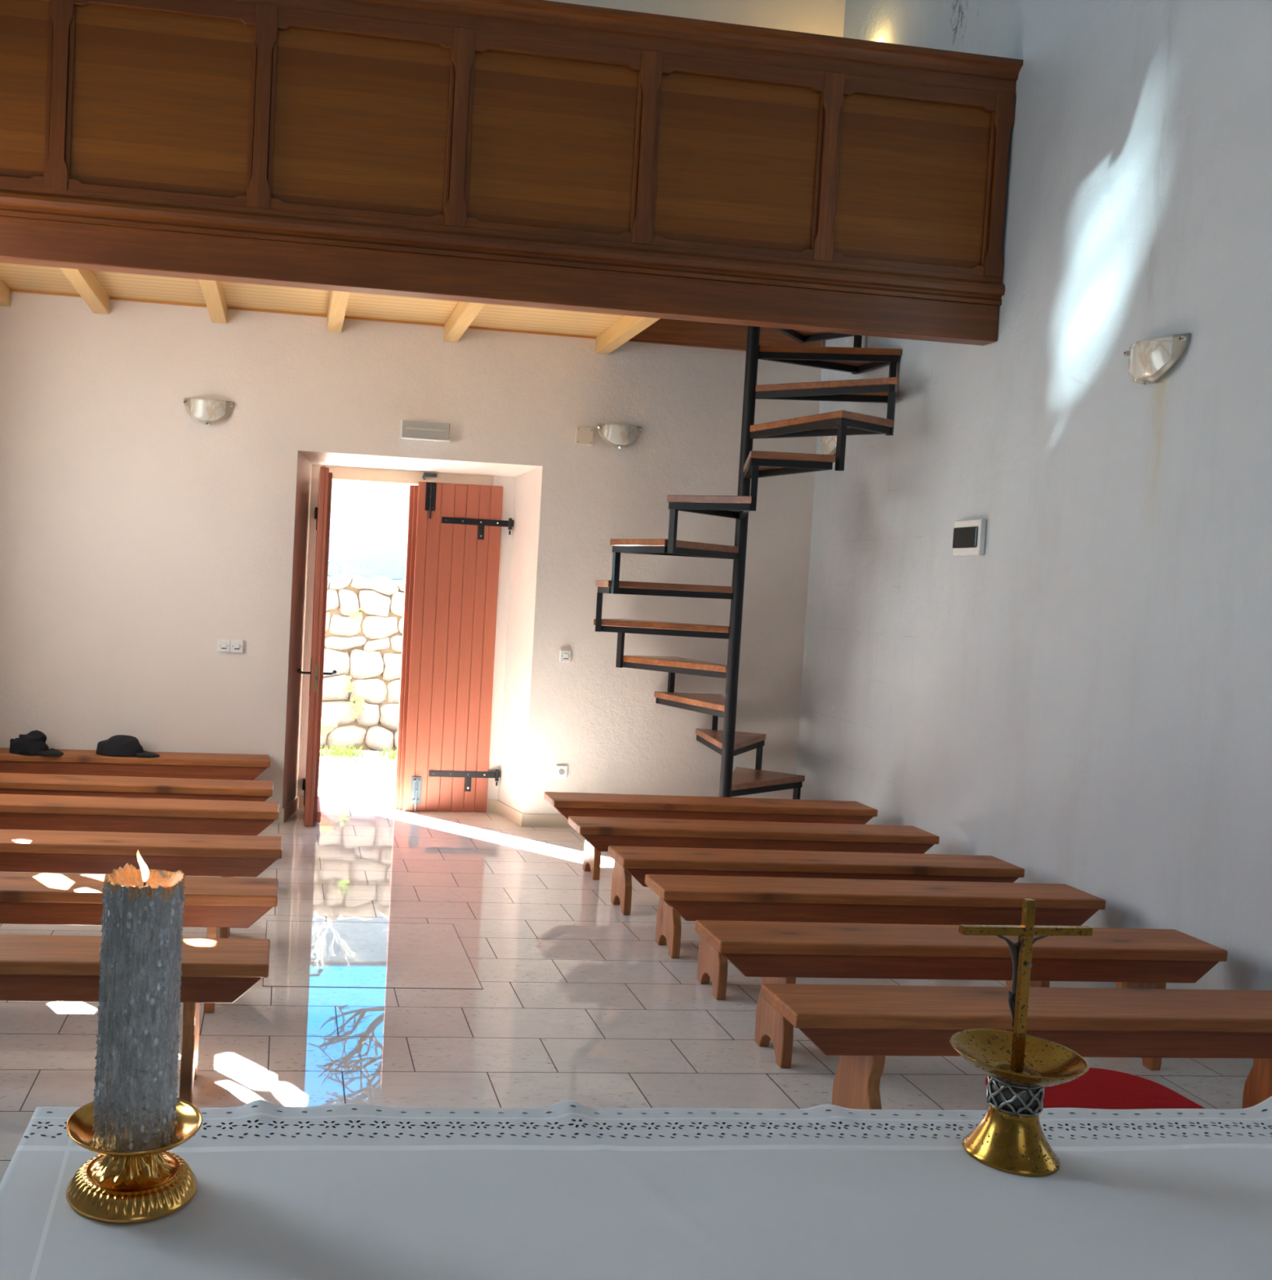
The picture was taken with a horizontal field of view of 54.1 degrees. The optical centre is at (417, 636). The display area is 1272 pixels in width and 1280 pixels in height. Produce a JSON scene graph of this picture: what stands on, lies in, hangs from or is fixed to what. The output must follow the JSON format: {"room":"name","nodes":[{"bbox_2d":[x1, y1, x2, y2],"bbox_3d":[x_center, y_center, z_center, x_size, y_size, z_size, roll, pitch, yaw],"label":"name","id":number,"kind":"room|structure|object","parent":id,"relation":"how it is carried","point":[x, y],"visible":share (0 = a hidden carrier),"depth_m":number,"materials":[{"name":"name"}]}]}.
{"room":"church","nodes":[
{"label":"church","id":0,"kind":"room"},
{"bbox_2d":[328,481,409,579],"bbox_3d":[-1.407,-2.809,22.960,16.200,3.560,5.140,2,3,-9],"label":"sky","id":1,"kind":"structure","parent":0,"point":[374,543],"depth_m":20.55,"materials":[{"name":"white"}]},
{"bbox_2d":[0,0,845,814],"bbox_3d":[-0.196,-1.966,8.349,6.600,6.400,0.802,2,3,-9],"label":"wall","id":2,"kind":"structure","parent":0,"point":[139,535],"depth_m":7.98,"materials":[{"name":"paint"}]},
{"bbox_2d":[183,398,233,425],"bbox_3d":[-1.337,-1.432,7.754,0.315,0.163,0.086,2,3,-9],"label":"wall sconce","id":3,"kind":"object","parent":2,"relation":"attached to","point":[207,411],"visible":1,"depth_m":7.74,"materials":[{"name":"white glass"}]},
{"bbox_2d":[217,639,243,653],"bbox_3d":[-1.213,0.061,7.885,0.164,0.082,0.029,2,3,-9],"label":"light switch","id":4,"kind":"object","parent":2,"relation":"attached to","point":[224,645],"visible":1,"depth_m":7.88,"materials":[{"name":"white plastic"}]},
{"bbox_2d":[297,466,336,826],"bbox_3d":[-0.669,0.056,8.150,0.263,2.331,0.660,3,3,-6],"label":"door","id":5,"kind":"structure","parent":2,"relation":"in","point":[322,513],"depth_m":7.85,"materials":[{"name":"wood"}]},
{"bbox_2d":[329,465,493,486],"bbox_3d":[-0.096,0.024,8.707,1.440,2.406,0.265,2,3,-9],"label":"door frame","id":6,"kind":"structure","parent":2,"relation":"attached to","point":[340,473],"depth_m":8.51,"materials":[{"name":"paint"}]},
{"bbox_2d":[422,472,436,479],"bbox_3d":[0.084,-1.122,8.523,0.104,0.052,0.025,2,3,-9],"label":"bolt keeper","id":7,"kind":"object","parent":6,"relation":"attached to","point":[424,474],"visible":1,"depth_m":8.51,"materials":[{"name":"grey metal"}]},
{"bbox_2d":[273,795,572,827],"bbox_3d":[-0.154,1.199,8.371,5.510,0.088,0.508,2,3,-9],"label":"baseboard","id":8,"kind":"structure","parent":2,"relation":"attached to","point":[557,820],"depth_m":8.29,"materials":[{"name":"beige stone"}]},
{"bbox_2d":[400,419,450,442],"bbox_3d":[0.054,-1.353,7.985,0.330,0.124,0.058,2,3,-9],"label":"emergency light","id":9,"kind":"object","parent":2,"relation":"attached to","point":[410,429],"visible":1,"depth_m":7.96,"materials":[{"name":"white plastic"}]},
{"bbox_2d":[394,481,513,812],"bbox_3d":[0.266,0.086,8.608,0.740,2.323,0.124,2,3,-9],"label":"door","id":10,"kind":"structure","parent":2,"relation":"in","point":[453,546],"depth_m":8.58,"materials":[{"name":"wood"}]},
{"bbox_2d":[555,764,567,777],"bbox_3d":[0.981,0.917,8.270,0.082,0.082,0.023,2,3,-9],"label":"power socket","id":11,"kind":"object","parent":2,"relation":"attached to","point":[561,771],"visible":1,"depth_m":8.26,"materials":[{"name":"white plastic"}]},
{"bbox_2d":[559,649,572,662],"bbox_3d":[1.005,0.131,8.227,0.081,0.082,0.029,2,3,-9],"label":"light switch","id":12,"kind":"object","parent":2,"relation":"attached to","point":[565,655],"visible":1,"depth_m":8.22,"materials":[{"name":"white plastic"}]},
{"bbox_2d":[574,426,594,445],"bbox_3d":[1.121,-1.347,8.161,0.125,0.117,0.031,2,3,-9],"label":"junction box","id":13,"kind":"object","parent":2,"relation":"attached to","point":[583,435],"visible":1,"depth_m":8.15,"materials":[{"name":"beige plastic"}]},
{"bbox_2d":[596,423,642,448],"bbox_3d":[1.365,-1.343,8.171,0.315,0.163,0.086,2,3,-9],"label":"wall sconce","id":14,"kind":"object","parent":2,"relation":"attached to","point":[620,436],"visible":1,"depth_m":8.15,"materials":[{"name":"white glass"}]},
{"bbox_2d":[0,792,1251,1182],"bbox_3d":[0.401,1.571,3.358,5.650,0.122,11.820,3,3,-6],"label":"floor","id":15,"kind":"structure","parent":0,"point":[580,1001],"depth_m":4.69,"materials":[{"name":"tile"}]},
{"bbox_2d":[0,934,270,1103],"bbox_3d":[-1.422,1.178,3.753,1.900,0.450,0.270,3,3,-6],"label":"bench","id":16,"kind":"object","parent":15,"relation":"on","point":[33,967],"visible":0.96,"depth_m":3.71,"materials":[{"name":"brown wood"}]},
{"bbox_2d":[0,729,270,780],"bbox_3d":[-1.851,0.897,7.643,1.824,0.594,0.364,2,3,-9],"label":"bench","id":17,"kind":"object","parent":15,"relation":"on","point":[73,762],"depth_m":7.58,"materials":[{"name":"brown wood"}]},
{"bbox_2d":[0,773,273,801],"bbox_3d":[-1.764,1.017,6.742,1.900,0.450,0.270,3,3,-6],"label":"bench","id":18,"kind":"object","parent":15,"relation":"on","point":[10,783],"visible":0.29,"depth_m":6.66,"materials":[{"name":"brown wood"}]},
{"bbox_2d":[0,871,278,1013],"bbox_3d":[-1.485,1.137,4.542,1.900,0.450,0.270,3,3,-6],"label":"bench","id":19,"kind":"object","parent":15,"relation":"on","point":[212,903],"visible":0.62,"depth_m":4.49,"materials":[{"name":"brown wood"}]},
{"bbox_2d":[0,793,279,877],"bbox_3d":[-1.661,1.052,6.121,1.900,0.450,0.270,3,3,-6],"label":"bench","id":20,"kind":"object","parent":15,"relation":"on","point":[17,811],"visible":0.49,"depth_m":6.04,"materials":[{"name":"brown wood"}]},
{"bbox_2d":[0,829,282,937],"bbox_3d":[-1.554,1.097,5.299,1.900,0.450,0.270,3,3,-6],"label":"bench","id":21,"kind":"object","parent":15,"relation":"on","point":[20,850],"visible":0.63,"depth_m":5.23,"materials":[{"name":"brown wood"}]},
{"bbox_2d":[40,1120,1271,1139],"bbox_3d":[0.506,1.107,0.991,1.788,1.044,0.906,3,3,-6],"label":"altar table","id":22,"kind":"object","parent":15,"relation":"on","point":[248,1121],"visible":0.05,"depth_m":1.37,"materials":[{"name":"white fabric"}]},
{"bbox_2d":[0,1096,1271,1279],"bbox_3d":[0.504,0.831,0.975,1.839,0.546,0.944,3,3,-6],"label":"altar cloth","id":23,"kind":"object","parent":22,"relation":"on","point":[303,1206],"visible":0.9,"depth_m":1.20,"materials":[{"name":"white fabric"}]},
{"bbox_2d":[65,1097,202,1223],"bbox_3d":[-0.271,0.495,1.159,0.126,0.067,0.126,2,3,-9],"label":"candle holder","id":24,"kind":"object","parent":23,"relation":"on","point":[112,1186],"visible":0.68,"depth_m":1.13,"materials":[{"name":"gold metal"}]},
{"bbox_2d":[91,848,185,1151],"bbox_3d":[-0.263,0.337,1.152,0.080,0.274,0.080,4,3,30],"label":"pillar candle","id":25,"kind":"object","parent":24,"relation":"on","point":[135,1100],"visible":1,"depth_m":1.12,"materials":[{"name":"grey wax"}]},
{"bbox_2d":[950,898,1093,1176],"bbox_3d":[0.655,0.425,1.321,0.136,0.283,0.136,0,4,-44],"label":"crucifix","id":26,"kind":"object","parent":23,"relation":"on","point":[1010,1137],"visible":1,"depth_m":1.31,"materials":[{"name":"gold metal"}]},
{"bbox_2d":[544,791,877,879],"bbox_3d":[1.684,1.172,7.034,1.900,0.450,0.270,3,3,-6],"label":"bench","id":27,"kind":"object","parent":15,"relation":"on","point":[568,804],"visible":0.56,"depth_m":6.93,"materials":[{"name":"brown wood"}]},
{"bbox_2d":[593,325,901,799],"bbox_3d":[1.993,-0.763,7.449,1.731,4.300,1.729,2,3,-9],"label":"spiral staircase","id":28,"kind":"structure","parent":15,"relation":"on","point":[728,743],"depth_m":7.37,"materials":[{"name":"black metal"}]},
{"bbox_2d":[568,816,939,915],"bbox_3d":[1.734,1.208,6.324,1.900,0.450,0.270,3,3,-6],"label":"bench","id":29,"kind":"object","parent":15,"relation":"on","point":[601,833],"visible":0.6,"depth_m":6.22,"materials":[{"name":"brown wood"}]},
{"bbox_2d":[607,845,1024,958],"bbox_3d":[1.835,1.246,5.643,1.900,0.450,0.270,3,3,-6],"label":"bench","id":30,"kind":"object","parent":15,"relation":"on","point":[637,861],"visible":0.56,"depth_m":5.54,"materials":[{"name":"brown wood"}]},
{"bbox_2d":[644,874,1105,999],"bbox_3d":[1.908,1.275,5.114,1.900,0.450,0.270,3,3,-6],"label":"bench","id":31,"kind":"object","parent":15,"relation":"on","point":[694,897],"visible":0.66,"depth_m":5.01,"materials":[{"name":"brown wood"}]},
{"bbox_2d":[694,920,1227,1070],"bbox_3d":[1.965,1.311,4.435,1.900,0.450,0.270,3,3,-6],"label":"bench","id":32,"kind":"object","parent":15,"relation":"on","point":[774,952],"visible":0.74,"depth_m":4.33,"materials":[{"name":"brown wood"}]},
{"bbox_2d":[760,983,1271,1109],"bbox_3d":[2.011,1.346,3.745,1.900,0.450,0.270,3,3,-6],"label":"bench","id":33,"kind":"object","parent":15,"relation":"on","point":[861,1024],"visible":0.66,"depth_m":3.64,"materials":[{"name":"brown wood"}]},
{"bbox_2d":[985,1067,1204,1109],"bbox_3d":[2.338,1.579,3.797,0.665,0.012,1.120,2,3,-9],"label":"rug","id":34,"kind":"object","parent":15,"relation":"on","point":[1097,1088],"visible":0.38,"depth_m":4.14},
{"bbox_2d":[795,0,1271,1067],"bbox_3d":[3.496,-1.536,3.180,0.301,6.400,10.950,3,3,-6],"label":"wall","id":35,"kind":"structure","parent":0,"point":[1082,701],"depth_m":5.54,"materials":[{"name":"paint"}]},
{"bbox_2d":[821,435,836,454],"bbox_3d":[2.758,-1.272,8.132,0.086,0.156,0.302,3,3,-6],"label":"wall sconce","id":36,"kind":"object","parent":35,"relation":"attached to","point":[828,442],"visible":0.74,"depth_m":8.08,"materials":[{"name":"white glass"}]},
{"bbox_2d":[952,518,986,555],"bbox_3d":[2.925,-0.525,6.450,0.047,0.190,0.250,3,3,-6],"label":"box","id":37,"kind":"object","parent":35,"relation":"attached to","point":[969,535],"visible":1,"depth_m":6.41,"materials":[{"name":"white plastic"}]},
{"bbox_2d":[1123,333,1190,385],"bbox_3d":[3.077,-1.151,5.108,0.086,0.184,0.356,3,3,-6],"label":"wall sconce","id":38,"kind":"object","parent":35,"relation":"attached to","point":[1148,359],"visible":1,"depth_m":5.05,"materials":[{"name":"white glass"}]},
{"bbox_3d":[-2.242,-1.787,2.564,0.120,6.400,10.950,3,3,-6],"label":"wall","id":39,"kind":"structure","parent":0,"visible":0},
{"bbox_2d":[0,0,1023,354],"bbox_3d":[0.092,-2.407,6.858,5.802,1.412,2.176,2,3,-9],"label":"gallery","id":40,"kind":"object","parent":39,"relation":"attached to","point":[612,177],"visible":0.99,"depth_m":5.90,"materials":[{"name":"brown wood"}]},
{"label":"outside","id":41,"kind":"structure","parent":0,"visible":0},
{"bbox_2d":[318,749,396,795],"bbox_3d":[-1.693,0.644,20.607,21.000,0.108,22.880,2,3,-9],"label":"ground","id":42,"kind":"structure","parent":41,"point":[379,779],"depth_m":10.05,"materials":[{"name":"white"}]},
{"bbox_2d":[319,754,396,766],"bbox_3d":[-0.737,1.079,10.680,7.243,0.072,0.408,2,3,-9],"label":"dry grass","id":43,"kind":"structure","parent":42,"relation":"on","point":[346,760],"depth_m":10.71,"materials":[{"name":"beige plant"}]},
{"bbox_2d":[320,743,396,759],"bbox_3d":[-0.760,1.040,11.103,7.159,0.108,0.366,2,3,-9],"label":"grass strip","id":44,"kind":"object","parent":42,"relation":"on","point":[337,752],"visible":0.09,"depth_m":11.11,"materials":[{"name":"green"}]},
{"bbox_2d":[320,573,404,751],"bbox_3d":[-0.596,0.243,11.660,8.401,1.702,0.529,2,3,-9],"label":"stone wall","id":45,"kind":"structure","parent":42,"relation":"on","point":[368,651],"depth_m":11.47,"materials":[{"name":"stone"}]},
{"bbox_2d":[320,717,337,736],"bbox_3d":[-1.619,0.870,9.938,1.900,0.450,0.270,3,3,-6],"label":"stone","id":46,"kind":"object","parent":45,"relation":"attached to","point":[327,724],"visible":0.11,"depth_m":9.90,"materials":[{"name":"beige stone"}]},
{"bbox_2d":[342,675,356,693],"bbox_3d":[-0.633,0.449,11.388,0.127,0.172,0.139,2,3,-9],"label":"weed","id":47,"kind":"object","parent":45,"relation":"attached to","point":[349,686],"visible":1,"depth_m":11.34,"materials":[{"name":"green plant"}]},
{"bbox_2d":[349,607,362,622],"bbox_3d":[-0.557,-0.207,11.353,0.109,0.138,0.126,4,3,21],"label":"weed","id":48,"kind":"object","parent":45,"relation":"attached to","point":[357,619],"visible":1,"depth_m":11.32,"materials":[{"name":"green plant"}]},
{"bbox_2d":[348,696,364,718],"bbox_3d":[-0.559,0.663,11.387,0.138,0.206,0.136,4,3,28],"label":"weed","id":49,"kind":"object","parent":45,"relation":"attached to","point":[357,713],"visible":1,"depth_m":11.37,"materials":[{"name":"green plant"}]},
{"bbox_2d":[327,575,402,582],"bbox_3d":[-1.847,-0.312,21.862,21.000,1.660,20.250,2,3,-9],"label":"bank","id":50,"kind":"object","parent":42,"relation":"on","point":[394,580],"depth_m":17.66,"materials":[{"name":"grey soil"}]},
{"bbox_2d":[328,482,387,577],"bbox_3d":[-0.833,-1.088,12.856,0.858,1.176,0.994,1,3,-37],"label":"dry shrub","id":51,"kind":"object","parent":50,"relation":"on","point":[338,513],"visible":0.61,"depth_m":12.70,"materials":[{"name":"beige plant"}]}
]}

